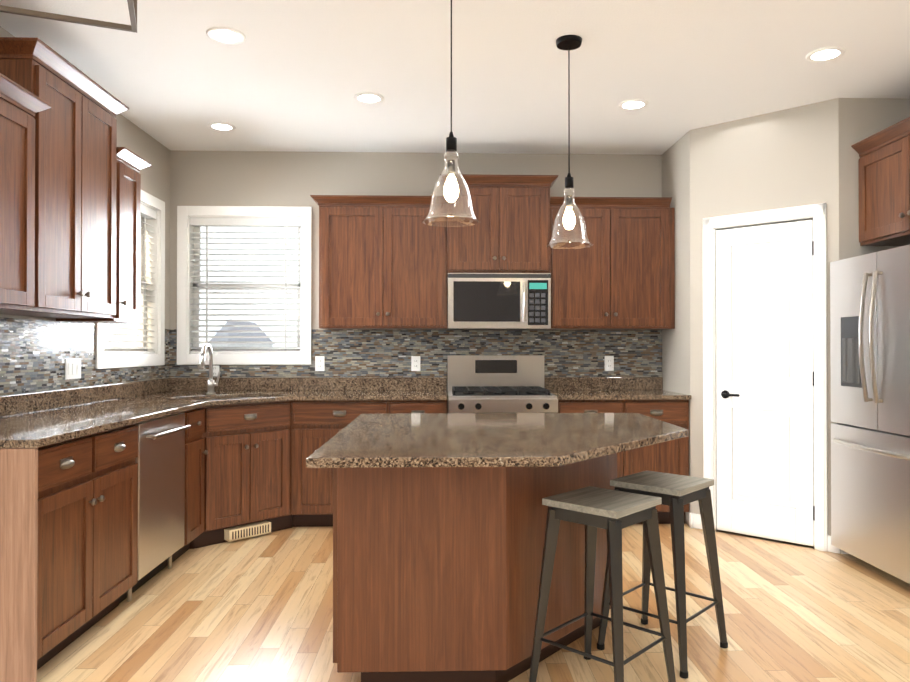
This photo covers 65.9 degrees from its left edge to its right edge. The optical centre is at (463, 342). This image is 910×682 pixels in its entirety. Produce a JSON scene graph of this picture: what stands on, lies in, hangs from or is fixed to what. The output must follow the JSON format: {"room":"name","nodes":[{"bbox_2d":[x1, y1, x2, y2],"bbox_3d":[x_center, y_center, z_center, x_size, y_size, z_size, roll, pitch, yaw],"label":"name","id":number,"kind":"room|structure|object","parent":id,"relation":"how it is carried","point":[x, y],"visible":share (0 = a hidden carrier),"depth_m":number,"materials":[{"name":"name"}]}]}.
{"room":"kitchen","nodes":[
{"label":"kitchen","id":0,"kind":"room"},
{"bbox_2d":[0,26,169,395],"bbox_3d":[-2.186,-0.134,0.953,0.150,2.760,9.150,0,0,-2],"label":"wall","id":1,"kind":"structure","parent":0,"point":[144,145],"depth_m":5.04,"materials":[{"name":"beige paint"}]},
{"bbox_2d":[0,77,43,312],"bbox_3d":[-1.990,-0.589,2.579,0.338,0.896,0.881,0,0,-2],"label":"upper cabinet","id":2,"kind":"object","parent":1,"relation":"attached to","point":[21,114],"depth_m":2.92,"materials":[{"name":"brown wood"}]},
{"bbox_2d":[0,41,127,320],"bbox_3d":[-2.021,-0.709,3.445,0.330,1.150,0.843,0,0,-2],"label":"upper cabinet","id":3,"kind":"object","parent":1,"relation":"attached to","point":[70,200],"depth_m":3.36,"materials":[{"name":"brown wood"}]},
{"bbox_2d":[0,378,171,415],"bbox_3d":[-2.191,0.305,3.905,0.020,0.100,2.898,0,0,-2],"label":"backsplash","id":4,"kind":"structure","parent":1,"relation":"attached to","point":[12,405],"depth_m":3.94,"materials":[{"name":"brown stone"}]},
{"bbox_2d":[0,317,175,394],"bbox_3d":[-2.187,0.068,3.897,0.030,0.367,2.940,0,0,-2],"label":"tile backsplash","id":5,"kind":"structure","parent":1,"relation":"attached to","point":[34,354],"depth_m":3.75,"materials":[{"name":"tile"}]},
{"bbox_2d":[65,358,80,378],"bbox_3d":[-2.190,0.145,3.947,0.011,0.115,0.162,0,0,-2],"label":"light switch","id":6,"kind":"object","parent":5,"relation":"attached to","point":[72,368],"visible":1,"depth_m":3.93,"materials":[{"name":"white plastic"}]},
{"bbox_2d":[60,147,143,322],"bbox_3d":[-2.036,-0.583,3.941,0.330,0.937,0.303,0,0,-2],"label":"upper cabinet","id":7,"kind":"object","parent":1,"relation":"attached to","point":[130,165],"depth_m":3.96,"materials":[{"name":"brown wood"}]},
{"bbox_2d":[94,190,164,368],"bbox_3d":[-2.288,-0.447,4.719,0.160,1.215,1.020,0,0,-2],"label":"window","id":8,"kind":"structure","parent":1,"relation":"in","point":[103,361],"depth_m":5.14,"materials":[{"name":"white wood"}]},
{"bbox_2d":[104,204,156,354],"bbox_3d":[-2.269,-0.448,4.720,0.067,1.047,0.850,0,0,-2],"label":"window blinds","id":9,"kind":"object","parent":8,"relation":"attached to","point":[147,212],"visible":0.44,"depth_m":4.95,"materials":[{"name":"white plastic"}]},
{"bbox_2d":[170,150,661,412],"bbox_3d":[-0.422,-0.098,5.510,3.960,2.760,0.150,0,0,-2],"label":"wall","id":10,"kind":"structure","parent":0,"point":[253,178],"depth_m":5.43,"materials":[{"name":"beige paint"}]},
{"bbox_2d":[177,206,311,364],"bbox_3d":[-1.681,-0.441,5.458,1.020,1.215,0.160,0,0,-2],"label":"window","id":11,"kind":"structure","parent":10,"relation":"in","point":[185,229],"depth_m":5.39,"materials":[{"name":"white wood"}]},
{"bbox_2d":[190,217,300,352],"bbox_3d":[-1.680,-0.442,5.440,0.850,1.047,0.067,0,0,-2],"label":"window blinds","id":12,"kind":"object","parent":11,"relation":"attached to","point":[206,222],"visible":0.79,"depth_m":5.43,"materials":[{"name":"white plastic"}]},
{"bbox_2d":[316,195,447,329],"bbox_3d":[-0.586,-0.580,5.266,0.935,0.951,0.330,0,0,-2],"label":"upper cabinet","id":13,"kind":"object","parent":10,"relation":"attached to","point":[381,267],"depth_m":5.11,"materials":[{"name":"brown wood"}]},
{"bbox_2d":[172,376,662,391],"bbox_3d":[-0.344,0.317,5.422,3.806,0.100,0.020,0,0,-2],"label":"backsplash","id":14,"kind":"structure","parent":10,"relation":"attached to","point":[302,384],"depth_m":5.40,"materials":[{"name":"brown stone"}]},
{"bbox_2d":[176,329,661,396],"bbox_3d":[-0.345,0.157,5.431,3.808,0.520,0.008,0,0,-2],"label":"tile backsplash","id":15,"kind":"structure","parent":10,"relation":"attached to","point":[346,352],"depth_m":5.44,"materials":[{"name":"tile"}]},
{"bbox_2d":[213,365,218,375],"bbox_3d":[-1.903,0.215,5.373,0.070,0.084,0.010,0,0,-2],"label":"electrical outlet","id":16,"kind":"object","parent":15,"relation":"attached to","point":[215,370],"visible":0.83,"depth_m":5.37,"materials":[{"name":"white plastic"}]},
{"bbox_2d":[315,356,323,370],"bbox_3d":[-1.103,0.159,5.399,0.070,0.115,0.010,0,0,-2],"label":"electrical outlet","id":17,"kind":"object","parent":15,"relation":"attached to","point":[319,363],"visible":1,"depth_m":5.40,"materials":[{"name":"white plastic"}]},
{"bbox_2d":[411,356,419,370],"bbox_3d":[-0.365,0.160,5.422,0.070,0.115,0.010,0,0,-2],"label":"electrical outlet","id":18,"kind":"object","parent":15,"relation":"attached to","point":[415,363],"visible":1,"depth_m":5.42,"materials":[{"name":"white plastic"}]},
{"bbox_2d":[605,356,613,370],"bbox_3d":[1.139,0.160,5.468,0.070,0.115,0.010,0,0,-2],"label":"electrical outlet","id":19,"kind":"object","parent":15,"relation":"attached to","point":[609,363],"visible":1,"depth_m":5.47,"materials":[{"name":"white plastic"}]},
{"bbox_2d":[444,174,551,276],"bbox_3d":[0.256,-0.857,5.280,0.750,0.695,0.360,0,0,-2],"label":"upper cabinet","id":20,"kind":"object","parent":10,"relation":"attached to","point":[514,212],"depth_m":5.11,"materials":[{"name":"brown wood"}]},
{"bbox_2d":[447,273,550,329],"bbox_3d":[0.258,-0.302,5.229,0.744,0.400,0.436,0,0,-2],"label":"microwave","id":21,"kind":"object","parent":20,"relation":"attached to","point":[498,301],"visible":1,"depth_m":5.05,"materials":[{"name":"grey metal"}]},
{"bbox_2d":[546,197,674,329],"bbox_3d":[1.096,-0.579,5.319,0.931,0.951,0.330,0,0,-2],"label":"upper cabinet","id":22,"kind":"object","parent":10,"relation":"attached to","point":[625,280],"depth_m":5.16,"materials":[{"name":"brown wood"}]},
{"bbox_2d":[0,0,909,154],"bbox_3d":[0.731,-1.561,1.280,6.000,0.100,9.900,0,0,-2],"label":"ceiling","id":23,"kind":"structure","parent":0,"point":[292,75],"depth_m":3.79,"materials":[{"name":"white paint"}]},
{"bbox_2d":[0,0,136,32],"bbox_3d":[-1.129,-1.234,1.890,0.434,0.544,0.434,0,0,-22],"label":"pendant lantern","id":24,"kind":"object","parent":23,"relation":"hanging from","point":[132,8],"visible":1,"depth_m":2.09,"materials":[{"name":"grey metal"}]},
{"bbox_2d":[208,122,235,130],"bbox_3d":[-1.653,-1.480,4.804,0.184,0.007,0.184,0,0,-2],"label":"recessed light","id":25,"kind":"object","parent":23,"relation":"in","point":[220,126],"visible":0.98,"depth_m":4.80,"materials":[{"name":"white"}]},
{"bbox_2d":[206,27,245,44],"bbox_3d":[-1.151,-1.491,3.408,0.184,0.007,0.184,0,0,-2],"label":"recessed light","id":26,"kind":"object","parent":23,"relation":"in","point":[227,35],"visible":1,"depth_m":3.40,"materials":[{"name":"white"}]},
{"bbox_2d":[354,92,383,103],"bbox_3d":[-0.571,-1.484,4.254,0.184,0.007,0.184,0,0,-2],"label":"recessed light","id":27,"kind":"object","parent":23,"relation":"in","point":[368,97],"visible":1,"depth_m":4.24,"materials":[{"name":"white"}]},
{"bbox_2d":[422,0,480,226],"bbox_3d":[-0.047,-0.991,2.812,0.236,1.014,0.236,0,0,-2],"label":"pendant light","id":28,"kind":"object","parent":23,"relation":"hanging from","point":[451,190],"visible":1,"depth_m":2.79,"materials":[{"name":"clear glass"}]},
{"bbox_2d":[545,35,592,248],"bbox_3d":[0.523,-0.986,3.460,0.236,1.014,0.236,0,0,-2],"label":"pendant light","id":29,"kind":"object","parent":23,"relation":"hanging from","point":[568,43],"visible":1,"depth_m":3.44,"materials":[{"name":"clear glass"}]},
{"bbox_2d":[618,99,647,109],"bbox_3d":[1.061,-1.483,4.372,0.184,0.007,0.184,0,0,-2],"label":"recessed light","id":30,"kind":"object","parent":23,"relation":"in","point":[634,104],"visible":1,"depth_m":4.36,"materials":[{"name":"white"}]},
{"bbox_2d":[806,46,844,61],"bbox_3d":[1.872,-1.489,3.624,0.184,0.007,0.184,0,0,-2],"label":"recessed light","id":31,"kind":"object","parent":23,"relation":"in","point":[824,54],"visible":1,"depth_m":3.62,"materials":[{"name":"white"}]},
{"bbox_2d":[37,523,909,681],"bbox_3d":[0.731,1.298,1.257,6.000,0.100,9.900,0,0,-2],"label":"floor","id":32,"kind":"structure","parent":0,"point":[258,608],"depth_m":3.17,"materials":[{"name":"brown wood"}]},
{"bbox_2d":[0,444,137,681],"bbox_3d":[-1.847,0.819,2.922,0.645,0.885,0.920,0,0,-2],"label":"base cabinet","id":33,"kind":"object","parent":32,"relation":"on","point":[68,517],"depth_m":2.70,"materials":[{"name":"brown wood"}]},
{"bbox_2d":[0,388,446,447],"bbox_3d":[-1.141,0.369,3.947,2.120,0.029,2.918,0,0,-2],"label":"countertop","id":34,"kind":"structure","parent":33,"relation":"on","point":[216,419],"depth_m":4.49,"materials":[{"name":"brown stone"}]},
{"bbox_2d":[198,344,220,394],"bbox_3d":[-1.761,0.184,4.861,0.097,0.357,0.253,0,0,-2],"label":"faucet","id":35,"kind":"object","parent":34,"relation":"on","point":[211,384],"depth_m":4.93,"materials":[{"name":"silver metal"}]},
{"bbox_2d":[119,413,190,603],"bbox_3d":[-1.843,0.827,3.692,0.641,0.881,0.612,0,0,-2],"label":"dishwasher","id":36,"kind":"object","parent":32,"relation":"on","point":[160,459],"visible":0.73,"depth_m":3.66,"materials":[{"name":"grey metal"}]},
{"bbox_2d":[172,448,211,561],"bbox_3d":[-1.876,0.829,4.193,0.667,0.885,0.384,0,0,-2],"label":"base cabinet","id":37,"kind":"object","parent":32,"relation":"on","point":[198,461],"depth_m":4.24,"materials":[{"name":"brown wood"}]},
{"bbox_2d":[212,448,299,544],"bbox_3d":[-1.667,0.834,4.824,1.124,0.885,1.124,0,0,-2],"label":"base cabinet","id":38,"kind":"object","parent":32,"relation":"on","point":[256,491],"depth_m":4.58,"materials":[{"name":"brown wood"}]},
{"bbox_2d":[300,448,332,526],"bbox_3d":[-0.843,0.836,5.078,0.800,0.885,0.667,0,0,-2],"label":"base cabinet","id":39,"kind":"object","parent":32,"relation":"on","point":[316,484],"depth_m":4.79,"materials":[{"name":"brown wood"}]},
{"bbox_2d":[333,469,616,681],"bbox_3d":[0.104,0.820,2.992,1.165,0.886,1.019,0,0,-2],"label":"kitchen island","id":40,"kind":"object","parent":32,"relation":"on","point":[439,524],"depth_m":2.48,"materials":[{"name":"brown wood"}]},
{"bbox_2d":[306,413,688,468],"bbox_3d":[0.208,0.360,2.799,1.390,0.030,1.420,0,0,-2],"label":"island countertop","id":41,"kind":"structure","parent":40,"relation":"on","point":[396,440],"depth_m":2.52,"materials":[{"name":"brown stone"}]},
{"bbox_2d":[448,355,557,412],"bbox_3d":[0.263,0.686,5.054,0.742,1.185,0.767,0,0,-2],"label":"range","id":42,"kind":"object","parent":32,"relation":"on","point":[495,383],"visible":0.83,"depth_m":5.36,"materials":[{"name":"grey metal"}]},
{"bbox_2d":[529,486,675,681],"bbox_3d":[0.506,0.911,2.549,0.396,0.695,0.394,0,-1,43],"label":"stool","id":43,"kind":"object","parent":32,"relation":"on","point":[613,513],"visible":1,"depth_m":2.52,"materials":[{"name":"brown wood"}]},
{"bbox_2d":[558,400,688,523],"bbox_3d":[1.102,0.837,5.161,0.927,0.885,0.623,0,0,-2],"label":"base cabinet","id":44,"kind":"object","parent":32,"relation":"on","point":[672,456],"depth_m":4.86,"materials":[{"name":"brown wood"}]},
{"bbox_2d":[545,388,690,399],"bbox_3d":[1.103,0.379,5.152,0.930,0.029,0.648,0,0,-2],"label":"countertop","id":45,"kind":"structure","parent":44,"relation":"on","point":[561,393],"depth_m":4.93,"materials":[{"name":"brown stone"}]},
{"bbox_2d":[597,471,727,678],"bbox_3d":[0.825,0.914,2.904,0.396,0.695,0.394,0,-1,43],"label":"stool","id":46,"kind":"object","parent":32,"relation":"on","point":[676,493],"visible":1,"depth_m":2.87,"materials":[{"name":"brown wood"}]},
{"bbox_2d":[830,245,909,583],"bbox_3d":[2.575,0.384,3.778,0.847,1.770,0.910,0,0,-2],"label":"fridge","id":47,"kind":"object","parent":32,"relation":"on","point":[870,388],"visible":1,"depth_m":3.80,"materials":[{"name":"grey metal"}]},
{"bbox_2d":[662,130,690,524],"bbox_3d":[1.642,-0.100,5.264,0.150,2.760,0.770,0,0,-2],"label":"wall","id":48,"kind":"structure","parent":0,"point":[676,340],"depth_m":5.08,"materials":[{"name":"beige paint"}]},
{"bbox_2d":[690,98,838,548],"bbox_3d":[1.969,-0.100,4.607,0.941,2.770,0.120,0,-1,42],"label":"wall","id":49,"kind":"structure","parent":0,"point":[786,158],"depth_m":4.58,"materials":[{"name":"beige paint"}]},
{"bbox_2d":[716,220,814,545],"bbox_3d":[1.940,0.248,4.540,0.623,2.028,0.093,0,-1,42],"label":"pantry door","id":50,"kind":"structure","parent":49,"relation":"in","point":[764,386],"depth_m":4.54,"materials":[{"name":"white wood"}]},
{"bbox_2d":[692,203,839,553],"bbox_3d":[1.961,0.210,4.596,0.941,2.129,0.144,0,-1,42],"label":"door frame","id":51,"kind":"structure","parent":49,"relation":"attached to","point":[816,213],"depth_m":4.39,"materials":[{"name":"white wood"}]},
{"bbox_2d":[689,513,848,553],"bbox_3d":[1.943,1.225,4.534,1.000,0.100,0.047,0,-1,40],"label":"baseboard","id":52,"kind":"structure","parent":49,"relation":"attached to","point":[691,526],"depth_m":4.83,"materials":[{"name":"white wood"}]},
{"bbox_2d":[838,98,909,259],"bbox_3d":[2.732,-0.107,4.322,0.910,2.760,0.120,0,0,-2],"label":"wall","id":53,"kind":"structure","parent":0,"point":[860,119],"depth_m":4.26,"materials":[{"name":"beige paint"}]},
{"bbox_3d":[3.234,-0.138,0.411,0.150,2.760,7.730,0,0,-2],"label":"wall","id":54,"kind":"structure","parent":0,"visible":0},
{"bbox_2d":[851,117,909,245],"bbox_3d":[2.712,-0.897,3.764,0.682,0.610,1.004,0,0,-2],"label":"upper cabinet","id":55,"kind":"object","parent":54,"relation":"attached to","point":[884,188],"visible":1,"depth_m":4.00,"materials":[{"name":"brown wood"}]},
{"label":"outside","id":56,"kind":"structure","parent":0,"visible":0},
{"bbox_2d":[105,227,297,346],"bbox_3d":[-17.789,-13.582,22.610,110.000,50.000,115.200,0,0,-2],"label":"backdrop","id":57,"kind":"structure","parent":56,"point":[250,229],"depth_m":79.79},
{"bbox_3d":[-3.183,4.619,35.327,120.000,0.200,120.000,0,0,-2],"label":"ground","id":58,"kind":"structure","parent":56,"visible":0},
{"bbox_2d":[210,321,274,346],"bbox_3d":[-19.862,1.382,63.347,3.900,6.720,8.001,0,0,-2],"label":"house","id":59,"kind":"structure","parent":58,"relation":"on","point":[239,334],"depth_m":59.38,"materials":[{"name":"grey"}]}
]}

